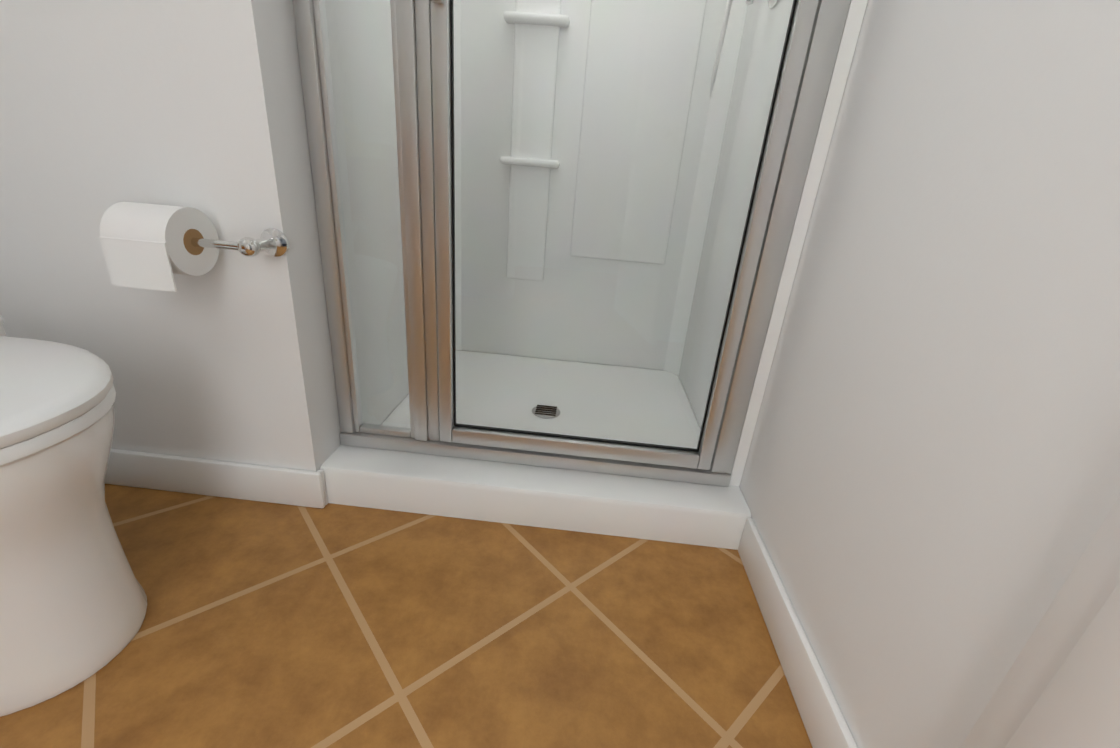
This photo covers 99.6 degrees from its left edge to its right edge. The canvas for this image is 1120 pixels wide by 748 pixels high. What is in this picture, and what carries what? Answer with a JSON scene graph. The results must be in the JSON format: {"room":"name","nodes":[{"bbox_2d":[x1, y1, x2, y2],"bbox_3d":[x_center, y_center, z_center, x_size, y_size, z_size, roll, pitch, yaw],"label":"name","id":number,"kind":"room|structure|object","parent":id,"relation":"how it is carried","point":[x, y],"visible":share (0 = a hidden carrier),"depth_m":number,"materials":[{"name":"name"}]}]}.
{"room":"bathroom","nodes":[
{"label":"bathroom","id":0,"kind":"room"},
{"bbox_2d":[0,0,663,471],"bbox_3d":[-0.360,-1.113,0.531,1.755,3.000,0.120,6,22,2],"label":"wall","id":1,"kind":"structure","parent":0,"point":[106,104],"depth_m":0.81,"materials":[{"name":"white paint"}]},
{"bbox_2d":[99,202,288,291],"bbox_3d":[-0.619,-0.212,0.782,0.278,0.124,0.124,6,22,2],"label":"paper holder","id":2,"kind":"object","parent":1,"relation":"attached to","point":[150,246],"visible":1,"depth_m":0.74,"materials":[{"name":"white paper"}]},
{"bbox_2d":[105,449,327,507],"bbox_3d":[-0.930,0.208,1.039,0.844,0.090,0.020,6,22,2],"label":"baseboard","id":3,"kind":"structure","parent":1,"relation":"attached to","point":[234,480],"depth_m":1.02,"materials":[{"name":"white wood"}]},
{"bbox_2d":[325,0,792,428],"bbox_3d":[0.052,-0.807,1.150,0.923,1.947,0.800,6,22,2],"label":"wall surround","id":4,"kind":"object","parent":1,"relation":"attached to","point":[494,172],"depth_m":1.53,"materials":[{"name":"plastic"}]},
{"bbox_2d":[710,0,732,96],"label":"shower hose","id":5,"kind":"object","parent":4,"relation":"attached to","point":[729,4],"depth_m":1.28,"materials":[{"name":"silver metal"}]},
{"bbox_2d":[746,0,752,4],"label":"shower valve","id":6,"kind":"object","parent":4,"relation":"attached to","point":[750,2],"depth_m":1.12,"materials":[{"name":"silver metal"}]},
{"bbox_2d":[768,0,778,8],"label":"shower valve","id":7,"kind":"object","parent":4,"relation":"attached to","point":[771,4],"depth_m":1.14,"materials":[{"name":"silver metal"}]},
{"bbox_2d":[293,0,867,486],"bbox_3d":[0.021,-0.658,0.744,0.921,1.871,0.094,6,22,2],"label":"shower door frame","id":8,"kind":"object","parent":1,"relation":"attached to","point":[817,50],"visible":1,"depth_m":0.90,"materials":[{"name":"silver metal"}]},
{"bbox_2d":[0,484,812,747],"bbox_3d":[-0.557,0.684,0.149,1.995,0.060,4.093,6,22,2],"label":"floor","id":9,"kind":"structure","parent":0,"point":[277,625],"depth_m":0.77,"materials":[{"name":"tile"}]},
{"bbox_2d":[0,316,6,336],"bbox_3d":[-1.016,0.082,0.909,0.106,0.406,0.106,6,22,2],"label":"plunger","id":10,"kind":"object","parent":9,"relation":"on","point":[2,332],"visible":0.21,"depth_m":0.84,"materials":[{"name":"white plastic"}]},
{"bbox_2d":[0,336,146,716],"bbox_3d":[-0.972,0.042,0.583,0.763,0.735,0.412,6,22,2],"label":"toilet","id":11,"kind":"object","parent":9,"relation":"on","point":[73,602],"visible":1,"depth_m":0.61,"materials":[{"name":"ceramic"}]},
{"bbox_2d":[320,350,750,549],"bbox_3d":[-0.028,0.114,1.449,0.921,0.092,0.940,6,22,2],"label":"shower base","id":12,"kind":"object","parent":9,"relation":"on","point":[603,503],"visible":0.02,"depth_m":1.05,"materials":[{"name":"plastic"}]},
{"bbox_2d":[678,0,1119,747],"bbox_3d":[0.531,-0.821,-0.002,0.120,3.000,2.849,6,22,2],"label":"wall","id":13,"kind":"structure","parent":0,"point":[930,484],"depth_m":0.50,"materials":[{"name":"white paint"}]},
{"bbox_2d":[738,518,857,747],"bbox_3d":[0.368,0.435,0.750,0.014,0.090,0.529,6,22,2],"label":"baseboard","id":14,"kind":"structure","parent":13,"relation":"attached to","point":[823,720],"depth_m":0.73,"materials":[{"name":"white wood"}]},
{"bbox_3d":[-0.504,-0.407,-1.226,1.755,3.000,0.120,6,22,2],"label":"wall","id":15,"kind":"structure","parent":0,"visible":0},
{"bbox_2d":[960,496,1119,747],"bbox_3d":[0.453,-0.245,-0.253,0.143,2.115,0.810,6,22,2],"label":"door","id":16,"kind":"structure","parent":15,"relation":"attached to","point":[1059,686],"depth_m":0.32,"materials":[{"name":"white wood"}]}
]}

